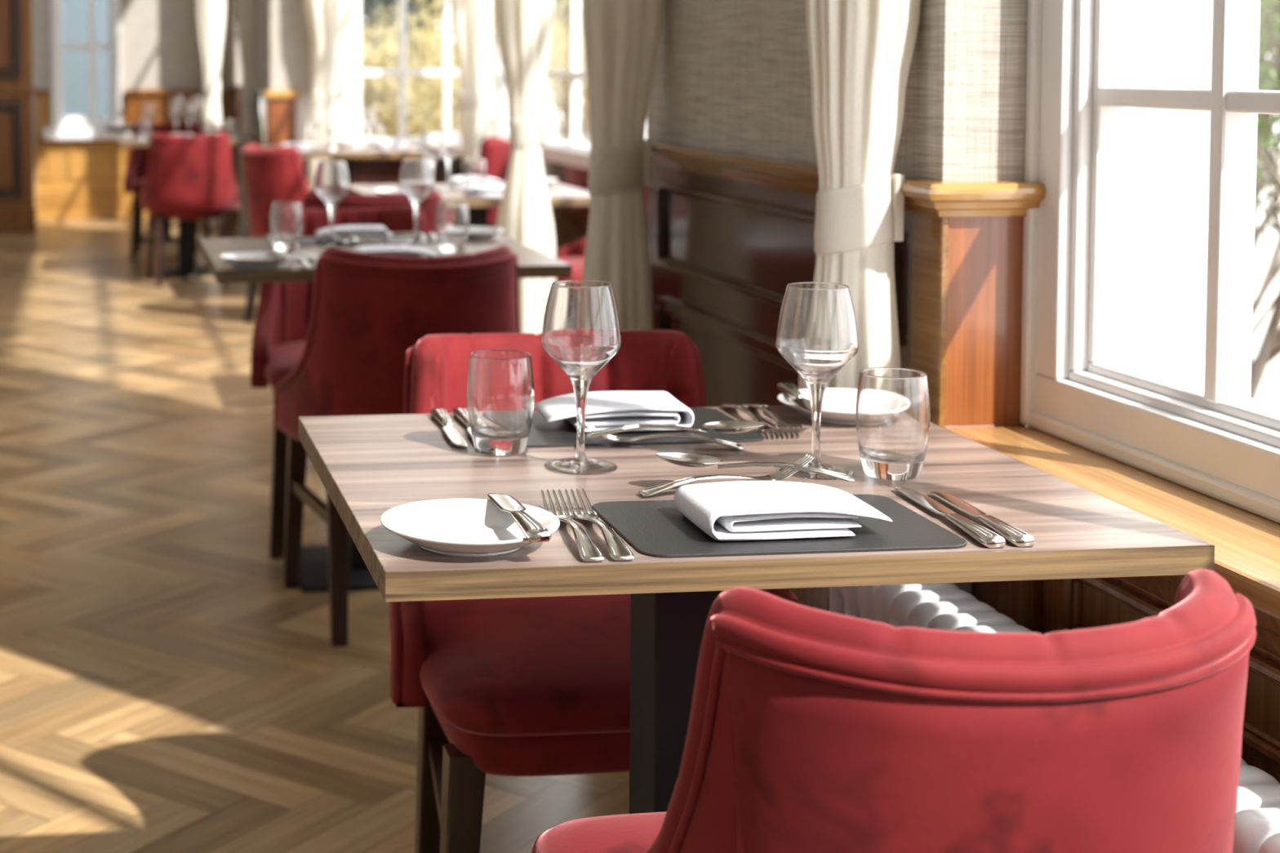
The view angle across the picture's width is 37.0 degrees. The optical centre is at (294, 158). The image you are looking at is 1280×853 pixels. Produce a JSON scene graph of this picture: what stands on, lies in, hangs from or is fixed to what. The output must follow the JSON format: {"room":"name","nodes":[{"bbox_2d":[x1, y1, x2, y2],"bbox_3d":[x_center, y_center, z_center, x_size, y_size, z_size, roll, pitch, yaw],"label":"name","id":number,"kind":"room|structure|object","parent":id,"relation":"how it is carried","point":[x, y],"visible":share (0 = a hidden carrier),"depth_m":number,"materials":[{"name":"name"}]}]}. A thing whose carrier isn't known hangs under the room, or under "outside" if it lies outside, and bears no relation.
{"room":"restaurant dining room","nodes":[
{"label":"restaurant dining room","id":0,"kind":"room"},
{"bbox_2d":[0,0,36,233],"bbox_3d":[-3.463,-1.877,12.523,3.370,4.800,0.210,-1,3,-6],"label":"wall","id":1,"kind":"structure","parent":0,"point":[18,211],"depth_m":12.71,"materials":[{"name":"brown wood"}]},
{"bbox_2d":[34,0,228,128],"bbox_3d":[-1.310,-1.955,13.857,2.050,4.800,0.200,-1,3,-6],"label":"wall","id":2,"kind":"structure","parent":0,"point":[161,46],"depth_m":13.85,"materials":[{"name":"paint"}]},
{"bbox_2d":[50,0,121,128],"bbox_3d":[-1.552,-1.140,13.797,0.510,1.820,0.090,-1,3,-6],"label":"window","id":3,"kind":"structure","parent":2,"relation":"in","point":[59,120],"depth_m":13.79,"materials":[{"name":"white paint"}]},
{"bbox_2d":[34,88,229,192],"bbox_3d":[-1.387,-0.032,13.800,1.850,0.965,0.100,-1,3,-6],"label":"wall","id":4,"kind":"structure","parent":0,"point":[68,160],"depth_m":13.80,"materials":[{"name":"brown wood"}]},
{"bbox_2d":[35,191,147,219],"bbox_3d":[-1.397,0.350,13.831,1.830,0.200,0.025,-1,3,-6],"label":"baseboard","id":5,"kind":"structure","parent":4,"relation":"attached to","point":[96,205],"depth_m":13.80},
{"bbox_2d":[228,84,265,225],"bbox_3d":[-0.119,0.044,11.992,0.300,1.000,3.980,-1,3,-6],"label":"wall","id":6,"kind":"structure","parent":0,"point":[235,104],"depth_m":13.28,"materials":[{"name":"brown wood"}]},
{"bbox_2d":[228,0,345,145],"bbox_3d":[-0.182,-1.848,11.789,0.435,4.800,4.170,-1,3,-6],"label":"wall","id":7,"kind":"structure","parent":0,"point":[282,34],"depth_m":9.81,"materials":[{"name":"paint"}]},
{"bbox_2d":[196,0,225,226],"bbox_3d":[-0.586,-0.824,12.889,0.201,2.600,0.167,-3,4,-43],"label":"curtain","id":8,"kind":"object","parent":7,"relation":"hanging from","point":[211,14],"visible":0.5,"depth_m":12.87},
{"bbox_2d":[235,0,263,238],"bbox_3d":[-0.266,-0.711,10.765,0.182,2.600,0.124,1,3,13],"label":"curtain","id":9,"kind":"object","parent":7,"relation":"hanging from","point":[251,123],"visible":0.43,"depth_m":10.76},
{"bbox_2d":[0,218,629,852],"bbox_3d":[-1.383,0.873,5.978,6.381,0.001,16.682,-1,3,-6],"label":"floor","id":10,"kind":"structure","parent":0,"point":[163,688],"depth_m":3.96,"materials":[{"name":"brown wood"}]},
{"bbox_2d":[105,124,224,243],"bbox_3d":[-0.857,0.163,12.157,0.750,0.750,0.694,-1,3,-6],"label":"dining table","id":11,"kind":"object","parent":10,"relation":"on","point":[167,237],"visible":0.27,"depth_m":12.12,"materials":[{"name":"black"}]},
{"bbox_2d":[123,121,209,261],"bbox_3d":[-0.760,0.187,11.177,0.542,0.805,0.573,-1,3,-6],"label":"dining chair","id":12,"kind":"object","parent":10,"relation":"on","point":[135,176],"visible":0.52,"depth_m":11.27,"materials":[{"name":"red fabric"}]},
{"bbox_2d":[116,135,259,276],"bbox_3d":[-0.601,0.261,10.306,0.750,0.750,0.694,-1,3,-6],"label":"dining table","id":13,"kind":"object","parent":10,"relation":"on","point":[186,228],"visible":0.48,"depth_m":10.27,"materials":[{"name":"black"}]},
{"bbox_2d":[168,102,183,133],"bbox_3d":[-0.659,-0.215,10.335,0.084,0.198,0.084,2,4,36],"label":"wine glass","id":14,"kind":"object","parent":13,"relation":"on","point":[175,108],"visible":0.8,"depth_m":10.30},
{"bbox_2d":[168,102,183,120],"bbox_3d":[-0.659,-0.263,10.332,0.084,0.101,0.084,-1,3,-6],"label":"bowl","id":15,"kind":"object","parent":14,"relation":"on","point":[175,108],"depth_m":10.30,"materials":[{"name":"clear glass"}]},
{"bbox_2d":[139,132,239,287],"bbox_3d":[-0.557,0.255,9.902,0.542,0.805,0.573,0,3,-4],"label":"dining chair","id":16,"kind":"object","parent":10,"relation":"on","point":[188,177],"visible":0.98,"depth_m":9.67,"materials":[{"name":"red fabric"}]},
{"bbox_2d":[241,143,310,321],"bbox_3d":[0.052,0.337,8.352,0.573,0.805,0.542,-2,3,-28],"label":"dining chair","id":17,"kind":"object","parent":10,"relation":"on","point":[272,175],"visible":0.47,"depth_m":8.13,"materials":[{"name":"red fabric"}]},
{"bbox_2d":[250,205,427,559],"bbox_3d":[0.152,0.536,4.642,0.542,0.805,0.573,-1,3,-6],"label":"dining chair","id":18,"kind":"object","parent":10,"relation":"on","point":[283,313],"visible":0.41,"depth_m":4.71,"materials":[{"name":"red fabric"}]},
{"bbox_2d":[264,340,306,387],"bbox_3d":[0.156,0.498,4.602,0.482,0.076,0.497,-1,3,-6],"label":"seat cushion","id":19,"kind":"object","parent":18,"relation":"on","point":[282,357],"depth_m":4.49,"materials":[{"name":"red fabric"}]},
{"bbox_2d":[259,144,423,184],"bbox_3d":[0.231,0.324,9.094,0.750,0.750,0.694,-1,3,-6],"label":"dining table","id":20,"kind":"object","parent":10,"relation":"on","point":[347,153],"visible":0.3,"depth_m":8.77,"materials":[{"name":"black"}]},
{"bbox_2d":[306,106,323,147],"bbox_3d":[0.099,-0.153,9.155,0.084,0.198,0.084,2,4,41],"label":"wine glass","id":21,"kind":"object","parent":20,"relation":"on","point":[314,118],"visible":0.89,"depth_m":9.12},
{"bbox_2d":[306,106,323,128],"bbox_3d":[0.099,-0.202,9.152,0.084,0.101,0.084,-1,3,-6],"label":"bowl","id":22,"kind":"object","parent":21,"relation":"on","point":[314,117],"depth_m":9.12,"materials":[{"name":"clear glass"}]},
{"bbox_2d":[328,127,343,150],"bbox_3d":[0.198,-0.096,8.907,0.075,0.108,0.075,2,4,36],"label":"tumbler","id":23,"kind":"object","parent":20,"relation":"on","point":[335,135],"visible":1,"depth_m":8.88,"materials":[{"name":"clear glass"}]},
{"bbox_2d":[359,107,376,149],"bbox_3d":[0.356,-0.147,9.023,0.084,0.198,0.084,2,4,41],"label":"wine glass","id":24,"kind":"object","parent":20,"relation":"on","point":[367,118],"visible":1,"depth_m":8.99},
{"bbox_2d":[359,107,376,128],"bbox_3d":[0.356,-0.195,9.020,0.084,0.101,0.084,-1,3,-6],"label":"bowl","id":25,"kind":"object","parent":24,"relation":"on","point":[367,118],"depth_m":8.99,"materials":[{"name":"clear glass"}]},
{"bbox_2d":[302,187,442,235],"bbox_3d":[0.205,0.480,5.667,0.542,0.805,0.573,-1,3,-9],"label":"dining chair","id":26,"kind":"object","parent":10,"relation":"on","point":[428,206],"visible":0.16,"depth_m":5.39,"materials":[{"name":"red fabric"}]},
{"bbox_2d":[198,234,572,591],"bbox_3d":[0.177,0.585,4.247,0.750,0.750,0.694,-1,3,-6],"label":"dining table","id":27,"kind":"object","parent":10,"relation":"on","point":[532,263],"visible":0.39,"depth_m":4.18,"materials":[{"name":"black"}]},
{"bbox_2d":[218,251,294,267],"bbox_3d":[-0.080,0.216,3.936,0.162,0.022,0.162,1,3,18],"label":"bread plate","id":28,"kind":"object","parent":27,"relation":"on","point":[242,259],"visible":0.93,"depth_m":3.90,"materials":[{"name":"white"}]},
{"bbox_2d":[270,201,302,250],"bbox_3d":[-0.019,0.155,4.263,0.075,0.108,0.075,1,3,26],"label":"tumbler","id":29,"kind":"object","parent":27,"relation":"on","point":[286,217],"visible":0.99,"depth_m":4.24,"materials":[{"name":"clear glass"}]},
{"bbox_2d":[313,160,349,247],"bbox_3d":[0.086,0.105,4.346,0.084,0.198,0.084,-2,4,-29],"label":"wine glass","id":30,"kind":"object","parent":27,"relation":"on","point":[331,183],"visible":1,"depth_m":4.32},
{"bbox_2d":[313,160,349,204],"bbox_3d":[0.086,0.057,4.343,0.084,0.101,0.084,-1,3,-6],"label":"bowl","id":31,"kind":"object","parent":30,"relation":"on","point":[331,183],"depth_m":4.31,"materials":[{"name":"clear glass"}]},
{"bbox_2d":[299,235,422,245],"bbox_3d":[0.143,0.196,4.457,0.302,0.003,0.199,-1,3,-6],"label":"place mat","id":32,"kind":"object","parent":27,"relation":"on","point":[304,241],"visible":0.37,"depth_m":4.43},
{"bbox_2d":[315,225,389,241],"bbox_3d":[0.138,0.179,4.466,0.177,0.031,0.114,0,3,-5],"label":"napkin","id":33,"kind":"object","parent":32,"relation":"on","point":[342,230],"visible":0.76,"depth_m":4.42,"materials":[{"name":"white fabric"}]},
{"bbox_2d":[398,158,434,243],"bbox_3d":[0.290,0.100,4.425,0.084,0.198,0.084,1,3,26],"label":"wine glass","id":34,"kind":"object","parent":32,"relation":"on","point":[416,182],"visible":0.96,"depth_m":4.39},
{"bbox_2d":[398,158,434,201],"bbox_3d":[0.290,0.052,4.422,0.084,0.101,0.084,-1,3,-6],"label":"bowl","id":35,"kind":"object","parent":34,"relation":"on","point":[416,182],"depth_m":4.39,"materials":[{"name":"clear glass"}]},
{"bbox_2d":[317,254,447,258],"bbox_3d":[0.208,0.221,3.996,0.302,0.003,0.199,-1,3,-6],"label":"place mat","id":36,"kind":"object","parent":27,"relation":"on","point":[437,255],"visible":0.16,"depth_m":4.09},
{"bbox_2d":[351,244,437,256],"bbox_3d":[0.213,0.205,3.986,0.177,0.031,0.114,-1,3,-7],"label":"napkin","id":37,"kind":"object","parent":36,"relation":"on","point":[387,250],"visible":0.53,"depth_m":3.94,"materials":[{"name":"white fabric"}]},
{"bbox_2d":[435,202,469,252],"bbox_3d":[0.359,0.156,4.224,0.075,0.108,0.075,-1,3,-14],"label":"tumbler","id":38,"kind":"object","parent":27,"relation":"on","point":[452,223],"visible":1,"depth_m":4.20,"materials":[{"name":"clear glass"}]},
{"bbox_2d":[467,226,505,239],"bbox_3d":[0.431,0.183,4.517,0.162,0.022,0.162,-1,3,-15],"label":"bread plate","id":39,"kind":"object","parent":27,"relation":"on","point":[475,233],"visible":0.62,"depth_m":4.48,"materials":[{"name":"white"}]},
{"bbox_2d":[273,244,520,646],"bbox_3d":[0.234,0.571,3.977,0.542,0.805,0.573,-1,3,-6],"label":"dining chair","id":40,"kind":"object","parent":10,"relation":"on","point":[368,310],"visible":0.59,"depth_m":3.73,"materials":[{"name":"red fabric"}]},
{"bbox_2d":[346,182,590,226],"bbox_3d":[0.585,0.480,6.160,0.750,0.750,0.694,-1,3,-6],"label":"dining table","id":41,"kind":"object","parent":10,"relation":"on","point":[559,194],"visible":0.27,"depth_m":6.04,"materials":[{"name":"black"}]},
{"bbox_2d":[419,130,445,191],"bbox_3d":[0.455,0.009,6.120,0.084,0.198,0.084,2,4,41],"label":"wine glass","id":42,"kind":"object","parent":41,"relation":"on","point":[432,148],"visible":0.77,"depth_m":6.09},
{"bbox_2d":[419,130,445,162],"bbox_3d":[0.454,-0.040,6.117,0.084,0.101,0.084,-1,3,-6],"label":"bowl","id":43,"kind":"object","parent":42,"relation":"on","point":[432,148],"depth_m":6.09,"materials":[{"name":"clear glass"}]},
{"bbox_2d":[437,128,461,188],"bbox_3d":[0.519,0.001,6.257,0.084,0.198,0.084,2,4,36],"label":"wine glass","id":44,"kind":"object","parent":41,"relation":"on","point":[451,136],"visible":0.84,"depth_m":6.23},
{"bbox_2d":[439,128,461,159],"bbox_3d":[0.519,-0.047,6.255,0.084,0.101,0.084,-1,3,-6],"label":"bowl","id":45,"kind":"object","parent":44,"relation":"on","point":[451,136],"depth_m":6.22,"materials":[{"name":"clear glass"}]},
{"bbox_2d":[462,158,485,186],"bbox_3d":[0.590,0.055,6.087,0.075,0.108,0.075,2,4,41],"label":"tumbler","id":46,"kind":"object","parent":41,"relation":"on","point":[474,169],"visible":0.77,"depth_m":6.06,"materials":[{"name":"clear glass"}]},
{"bbox_2d":[462,185,504,196],"bbox_3d":[0.631,0.102,5.920,0.177,0.031,0.114,-1,3,-6],"label":"napkin","id":47,"kind":"object","parent":41,"relation":"on","point":[470,190],"visible":0.84,"depth_m":5.87,"materials":[{"name":"white fabric"}]},
{"bbox_2d":[477,136,511,227],"bbox_3d":[0.770,0.304,8.915,0.573,0.805,0.542,0,3,4],"label":"dining chair","id":48,"kind":"object","parent":10,"relation":"on","point":[495,151],"visible":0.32,"depth_m":8.70,"materials":[{"name":"red fabric"}]},
{"bbox_2d":[493,0,555,334],"bbox_3d":[0.643,-0.414,5.192,0.268,2.600,0.166,-1,3,-6],"label":"curtain","id":49,"kind":"object","parent":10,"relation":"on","point":[523,28],"visible":0.54,"depth_m":5.18,"materials":[{"name":"fabric"}]},
{"bbox_2d":[389,329,800,852],"bbox_3d":[0.378,0.654,2.427,0.542,0.805,0.573,-1,3,-6],"label":"dining chair","id":50,"kind":"object","parent":10,"relation":"on","point":[534,686],"visible":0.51,"depth_m":2.28,"materials":[{"name":"red fabric"}]},
{"bbox_2d":[419,593,630,736],"bbox_3d":[0.383,0.617,2.387,0.482,0.076,0.497,-1,3,-6],"label":"seat cushion","id":51,"kind":"object","parent":50,"relation":"on","point":[558,665],"depth_m":2.22,"materials":[{"name":"red fabric"}]},
{"bbox_2d":[555,186,646,280],"bbox_3d":[1.119,0.430,6.554,0.573,0.805,0.542,-1,3,-11],"label":"dining chair","id":52,"kind":"object","parent":10,"relation":"on","point":[573,254],"visible":0.09,"depth_m":6.71,"materials":[{"name":"red fabric"}]},
{"bbox_2d":[555,257,584,280],"bbox_3d":[1.082,0.391,6.544,0.497,0.076,0.482,-1,3,-11],"label":"seat cushion","id":53,"kind":"object","parent":52,"relation":"on","point":[577,263],"depth_m":6.39,"materials":[{"name":"red fabric"}]},
{"bbox_2d":[298,405,1214,813],"bbox_3d":[0.415,0.705,1.987,0.750,0.750,0.694,-1,3,-6],"label":"dining table","id":54,"kind":"object","parent":10,"relation":"on","point":[368,466],"visible":0.52,"depth_m":1.87,"materials":[{"name":"brown wood"}]},
{"bbox_2d":[430,408,468,446],"bbox_3d":[0.182,0.315,2.179,0.022,0.010,0.200,0,3,-3],"label":"knife","id":55,"kind":"object","parent":54,"relation":"on","point":[442,415],"visible":1,"depth_m":2.18,"materials":[{"name":"silver metal"}]},
{"bbox_2d":[379,497,559,557],"bbox_3d":[0.158,0.336,1.677,0.162,0.022,0.162,0,3,3],"label":"bread plate","id":56,"kind":"object","parent":54,"relation":"on","point":[465,527],"visible":0.92,"depth_m":1.70,"materials":[{"name":"white"}]},
{"bbox_2d":[487,493,551,542],"bbox_3d":[0.203,0.321,1.683,0.024,0.010,0.170,-1,3,-7],"label":"butter knife","id":57,"kind":"object","parent":56,"relation":"on","point":[534,531],"visible":1,"depth_m":1.65,"materials":[{"name":"silver metal"}]},
{"bbox_2d":[466,349,534,455],"bbox_3d":[0.230,0.272,2.070,0.075,0.108,0.075,-1,3,-8],"label":"tumbler","id":58,"kind":"object","parent":54,"relation":"on","point":[500,393],"visible":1,"depth_m":2.04,"materials":[{"name":"clear glass"}]},
{"bbox_2d":[541,488,604,561],"bbox_3d":[0.254,0.336,1.713,0.024,0.015,0.208,0,3,-2],"label":"fork","id":59,"kind":"object","parent":54,"relation":"on","point":[588,549],"visible":0.93,"depth_m":1.66,"materials":[{"name":"silver metal"}]},
{"bbox_2d":[541,280,621,475],"bbox_3d":[0.306,0.231,1.983,0.084,0.198,0.084,0,3,6],"label":"wine glass","id":60,"kind":"object","parent":54,"relation":"on","point":[581,330],"visible":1,"depth_m":1.95,"materials":[{"name":"glass"}]},
{"bbox_2d":[541,280,621,379],"bbox_3d":[0.306,0.183,1.980,0.084,0.101,0.084,-1,3,-6],"label":"bowl","id":61,"kind":"object","parent":60,"relation":"on","point":[581,330],"depth_m":1.95,"materials":[{"name":"clear glass"}]},
{"bbox_2d":[564,488,634,560],"bbox_3d":[0.280,0.336,1.716,0.024,0.015,0.208,0,3,-3],"label":"fork","id":62,"kind":"object","parent":54,"relation":"on","point":[618,550],"visible":1,"depth_m":1.67,"materials":[{"name":"silver metal"}]},
{"bbox_2d":[526,407,764,448],"bbox_3d":[0.382,0.317,2.198,0.302,0.003,0.199,-1,3,-6],"label":"place mat","id":63,"kind":"object","parent":54,"relation":"on","point":[560,433],"visible":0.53,"depth_m":2.14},
{"bbox_2d":[533,391,693,431],"bbox_3d":[0.377,0.300,2.206,0.177,0.031,0.114,0,3,-5],"label":"napkin","id":64,"kind":"object","parent":63,"relation":"on","point":[604,410],"visible":0.91,"depth_m":2.17,"materials":[{"name":"white fabric"}]},
{"bbox_2d":[584,422,742,449],"bbox_3d":[0.410,0.310,2.085,0.179,0.027,0.022,0,3,10],"label":"fork","id":65,"kind":"object","parent":54,"relation":"on","point":[612,437],"visible":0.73,"depth_m":2.08,"materials":[{"name":"silver metal"}]},
{"bbox_2d":[586,421,764,438],"bbox_3d":[0.421,0.301,2.060,0.194,0.021,0.041,0,3,9],"label":"spoon","id":66,"kind":"object","parent":54,"relation":"on","point":[726,427],"visible":1,"depth_m":2.06,"materials":[{"name":"silver metal"}]},
{"bbox_2d":[638,453,814,497],"bbox_3d":[0.433,0.318,1.863,0.178,0.035,0.022,-1,3,-8],"label":"fork","id":67,"kind":"object","parent":54,"relation":"on","point":[787,473],"visible":0.99,"depth_m":1.86,"materials":[{"name":"silver metal"}]},
{"bbox_2d":[655,453,854,482],"bbox_3d":[0.462,0.311,1.872,0.194,0.021,0.041,0,3,9],"label":"spoon","id":68,"kind":"object","parent":54,"relation":"on","point":[686,460],"visible":1,"depth_m":1.87,"materials":[{"name":"silver metal"}]},
{"bbox_2d":[720,403,789,433],"bbox_3d":[0.548,0.308,2.218,0.024,0.015,0.208,0,3,-3],"label":"fork","id":69,"kind":"object","parent":54,"relation":"on","point":[765,428],"visible":0.96,"depth_m":2.20,"materials":[{"name":"silver metal"}]},
{"bbox_2d":[742,403,808,433],"bbox_3d":[0.573,0.308,2.221,0.024,0.015,0.208,0,3,-2],"label":"fork","id":70,"kind":"object","parent":54,"relation":"on","point":[780,424],"visible":0.88,"depth_m":2.20,"materials":[{"name":"silver metal"}]},
{"bbox_2d":[591,494,966,557],"bbox_3d":[0.446,0.342,1.736,0.302,0.003,0.199,-1,3,-6],"label":"place mat","id":71,"kind":"object","parent":54,"relation":"on","point":[654,528],"visible":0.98,"depth_m":1.69,"materials":[{"name":"leather"}]},
{"bbox_2d":[674,480,892,541],"bbox_3d":[0.451,0.325,1.726,0.177,0.031,0.114,-1,3,-7],"label":"napkin","id":72,"kind":"object","parent":71,"relation":"on","point":[735,510],"visible":1,"depth_m":1.69,"materials":[{"name":"white fabric"}]},
{"bbox_2d":[775,281,858,479],"bbox_3d":[0.550,0.232,1.956,0.084,0.198,0.084,-2,4,-28],"label":"wine glass","id":73,"kind":"object","parent":54,"relation":"on","point":[817,335],"visible":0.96,"depth_m":1.93,"materials":[{"name":"glass"}]},
{"bbox_2d":[775,281,858,382],"bbox_3d":[0.550,0.184,1.954,0.084,0.101,0.084,-1,3,-6],"label":"bowl","id":74,"kind":"object","parent":73,"relation":"on","point":[817,335],"depth_m":1.92,"materials":[{"name":"clear glass"}]},
{"bbox_2d":[777,387,857,425],"bbox_3d":[0.670,0.303,2.257,0.162,0.022,0.162,0,3,3],"label":"bread plate","id":75,"kind":"object","parent":54,"relation":"on","point":[838,405],"visible":0.45,"depth_m":2.29,"materials":[{"name":"white"}]},
{"bbox_2d":[777,382,822,412],"bbox_3d":[0.610,0.289,2.249,0.024,0.010,0.170,0,3,3],"label":"butter knife","id":76,"kind":"object","parent":75,"relation":"on","point":[788,388],"visible":0.91,"depth_m":2.25,"materials":[{"name":"silver metal"}]},
{"bbox_2d":[855,367,930,479],"bbox_3d":[0.626,0.277,1.944,0.075,0.108,0.075,-2,3,-23],"label":"tumbler","id":77,"kind":"object","parent":54,"relation":"on","point":[893,411],"visible":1,"depth_m":1.92,"materials":[{"name":"clear glass"}]},
{"bbox_2d":[893,487,1006,547],"bbox_3d":[0.618,0.336,1.763,0.023,0.010,0.224,0,3,-3],"label":"knife","id":78,"kind":"object","parent":54,"relation":"on","point":[985,537],"visible":1,"depth_m":1.72,"materials":[{"name":"silver metal"}]},
{"bbox_2d":[929,491,1035,546],"bbox_3d":[0.646,0.336,1.755,0.022,0.010,0.200,0,3,-3],"label":"knife","id":79,"kind":"object","parent":54,"relation":"on","point":[1015,536],"visible":0.99,"depth_m":1.71,"materials":[{"name":"silver metal"}]},
{"bbox_2d":[530,568,1256,852],"bbox_3d":[0.484,0.701,1.548,0.542,0.805,0.573,-1,3,-7],"label":"dining chair","id":80,"kind":"object","parent":10,"relation":"on","point":[811,730],"visible":1,"depth_m":1.27,"materials":[{"name":"red fabric"}]},
{"bbox_2d":[530,811,666,852],"bbox_3d":[0.479,0.659,1.584,0.482,0.076,0.497,-1,3,-7],"label":"seat cushion","id":81,"kind":"object","parent":80,"relation":"on","point":[627,833],"depth_m":1.73,"materials":[{"name":"red fabric"}]},
{"bbox_2d":[829,582,1279,852],"bbox_3d":[0.791,0.808,1.705,0.104,0.572,1.320,-1,3,-6],"label":"radiator","id":82,"kind":"object","parent":10,"relation":"on","point":[942,606],"visible":0.22,"depth_m":2.05,"materials":[{"name":"white metal"}]},
{"bbox_2d":[296,52,462,184],"bbox_3d":[0.554,-1.746,9.857,1.190,4.800,0.220,-1,3,-6],"label":"wall","id":83,"kind":"structure","parent":0,"point":[366,171],"depth_m":9.91,"materials":[{"name":"white paint"}]},
{"bbox_2d":[303,0,355,190],"bbox_3d":[0.203,-0.654,9.679,0.316,2.600,0.202,-1,3,-6],"label":"curtain","id":84,"kind":"object","parent":83,"relation":"hanging from","point":[330,22],"visible":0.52,"depth_m":9.65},
{"bbox_2d":[348,0,492,151],"bbox_3d":[0.667,-1.025,9.938,0.780,1.970,0.080,-1,3,-6],"label":"window","id":85,"kind":"structure","parent":83,"relation":"in","point":[355,73],"depth_m":9.95,"materials":[{"name":"white paint"}]},
{"bbox_2d":[450,0,493,168],"bbox_3d":[0.912,-0.651,9.589,0.235,2.600,0.144,0,3,-1],"label":"curtain","id":86,"kind":"object","parent":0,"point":[471,19],"visible":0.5,"depth_m":9.57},
{"bbox_2d":[542,160,589,257],"bbox_3d":[1.463,0.538,6.897,0.090,0.850,6.300,-1,3,-6],"label":"wall","id":87,"kind":"structure","parent":0,"point":[571,223],"depth_m":8.42,"materials":[{"name":"brown wood"}]},
{"bbox_2d":[493,0,591,169],"bbox_3d":[1.451,-1.783,6.772,0.080,3.800,6.200,-1,3,-6],"label":"window","id":88,"kind":"structure","parent":87,"relation":"in","point":[573,153],"depth_m":8.49,"materials":[{"name":"white paint"}]},
{"bbox_2d":[646,0,1213,186],"bbox_3d":[0.929,-1.883,2.890,0.370,3.780,1.246,-1,3,-6],"label":"wall pier","id":89,"kind":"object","parent":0,"point":[730,75],"depth_m":2.39,"materials":[{"name":"paper"}]},
{"bbox_2d":[582,0,663,330],"bbox_3d":[0.605,-0.320,3.438,0.224,2.600,0.138,-1,3,-6],"label":"curtain","id":90,"kind":"object","parent":89,"relation":"hanging from","point":[622,37],"visible":0.47,"depth_m":3.43,"materials":[{"name":"fabric"}]},
{"bbox_2d":[798,0,920,611],"bbox_3d":[0.724,-0.264,2.396,0.258,2.600,0.138,-1,3,-6],"label":"curtain","id":91,"kind":"object","parent":89,"relation":"hanging from","point":[860,51],"visible":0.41,"depth_m":2.39,"materials":[{"name":"fabric"}]},
{"bbox_2d":[645,164,1279,783],"bbox_3d":[1.032,0.604,1.604,0.280,0.990,4.086,-1,3,-6],"label":"wall","id":92,"kind":"structure","parent":0,"point":[724,253],"depth_m":2.96,"materials":[{"name":"brown wood"}]},
{"bbox_2d":[651,139,941,217],"bbox_3d":[0.736,0.019,2.953,0.034,0.045,1.280,-1,3,-6],"label":"trim","id":93,"kind":"structure","parent":92,"relation":"attached to","point":[788,174],"depth_m":2.93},
{"bbox_2d":[928,180,1046,217],"bbox_3d":[0.868,0.051,2.342,0.158,0.045,0.034,-1,3,-6],"label":"trim","id":94,"kind":"structure","parent":92,"relation":"attached to","point":[965,198],"depth_m":2.33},
{"bbox_2d":[946,0,1279,619],"bbox_3d":[1.063,-0.684,0.912,0.239,2.263,2.842,-1,3,-6],"label":"window","id":95,"kind":"structure","parent":92,"relation":"in","point":[1202,461],"depth_m":2.19,"materials":[{"name":"white paint"}]},
{"bbox_2d":[910,212,1026,428],"bbox_3d":[0.876,0.560,2.425,0.123,0.990,0.084,-1,3,-6],"label":"wall pillar","id":96,"kind":"structure","parent":0,"point":[967,271],"depth_m":2.37,"materials":[{"name":"red wood"}]},
{"bbox_2d":[1127,186,1208,384],"bbox_3d":[1.409,-1.336,3.576,0.910,4.950,0.080,-1,3,-6],"label":"window pane","id":97,"kind":"structure","parent":0,"point":[1171,223],"depth_m":3.65,"materials":[{"name":"white"}]},
{"label":"outside","id":98,"kind":"structure","parent":0,"visible":0},
{"bbox_2d":[377,117,1279,406],"bbox_3d":[4.432,0.382,18.666,19.000,0.180,44.000,-1,3,-6],"label":"ground","id":99,"kind":"structure","parent":98,"point":[1268,391],"depth_m":10.48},
{"bbox_2d":[62,0,109,115],"bbox_3d":[-2.037,-1.250,15.223,2.400,3.550,0.200,-1,3,-6],"label":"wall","id":100,"kind":"structure","parent":99,"relation":"on","point":[75,12],"depth_m":15.18,"materials":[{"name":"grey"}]},
{"bbox_2d":[360,22,494,137],"bbox_3d":[0.649,-0.349,14.671,2.281,1.752,2.113,1,3,23],"label":"trees","id":101,"kind":"object","parent":99,"relation":"on","point":[385,102],"visible":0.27,"depth_m":14.19,"materials":[{"name":"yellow plant"}]},
{"bbox_2d":[360,0,494,132],"bbox_3d":[0.741,-2.467,24.434,5.322,4.957,5.144,1,3,26],"label":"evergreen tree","id":102,"kind":"object","parent":99,"relation":"on","point":[366,6],"visible":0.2,"depth_m":23.64,"materials":[{"name":"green plant"}]},
{"bbox_2d":[360,0,582,137],"bbox_3d":[1.499,-0.649,16.895,2.260,2.104,2.212,3,4,43],"label":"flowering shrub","id":103,"kind":"object","parent":99,"relation":"on","point":[437,15],"visible":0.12,"depth_m":16.84,"materials":[{"name":"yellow plant"}]},
{"bbox_2d":[492,0,588,134],"bbox_3d":[4.635,-2.858,31.756,4.975,4.920,4.743,1,3,16],"label":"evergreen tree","id":104,"kind":"object","parent":99,"relation":"on","point":[557,2],"visible":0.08,"depth_m":31.21,"materials":[{"name":"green plant"}]},
{"bbox_2d":[492,0,646,145],"bbox_3d":[3.103,-0.855,19.692,2.430,2.205,2.238,-1,3,-18],"label":"tree","id":105,"kind":"object","parent":99,"relation":"on","point":[557,46],"visible":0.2,"depth_m":19.31,"materials":[{"name":"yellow plant"}]},
{"bbox_2d":[1250,0,1279,399],"bbox_3d":[2.788,-0.236,5.295,2.187,2.520,2.540,0,3,-2],"label":"tree","id":106,"kind":"object","parent":99,"relation":"on","point":[1269,348],"visible":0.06,"depth_m":5.16,"materials":[{"name":"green plant"}]},
{"bbox_2d":[1252,0,1279,319],"bbox_3d":[3.988,-0.528,8.320,3.205,2.770,2.805,-1,3,-6],"label":"shrub","id":107,"kind":"object","parent":99,"relation":"on","point":[1272,273],"visible":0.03,"depth_m":8.20,"materials":[{"name":"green plant"}]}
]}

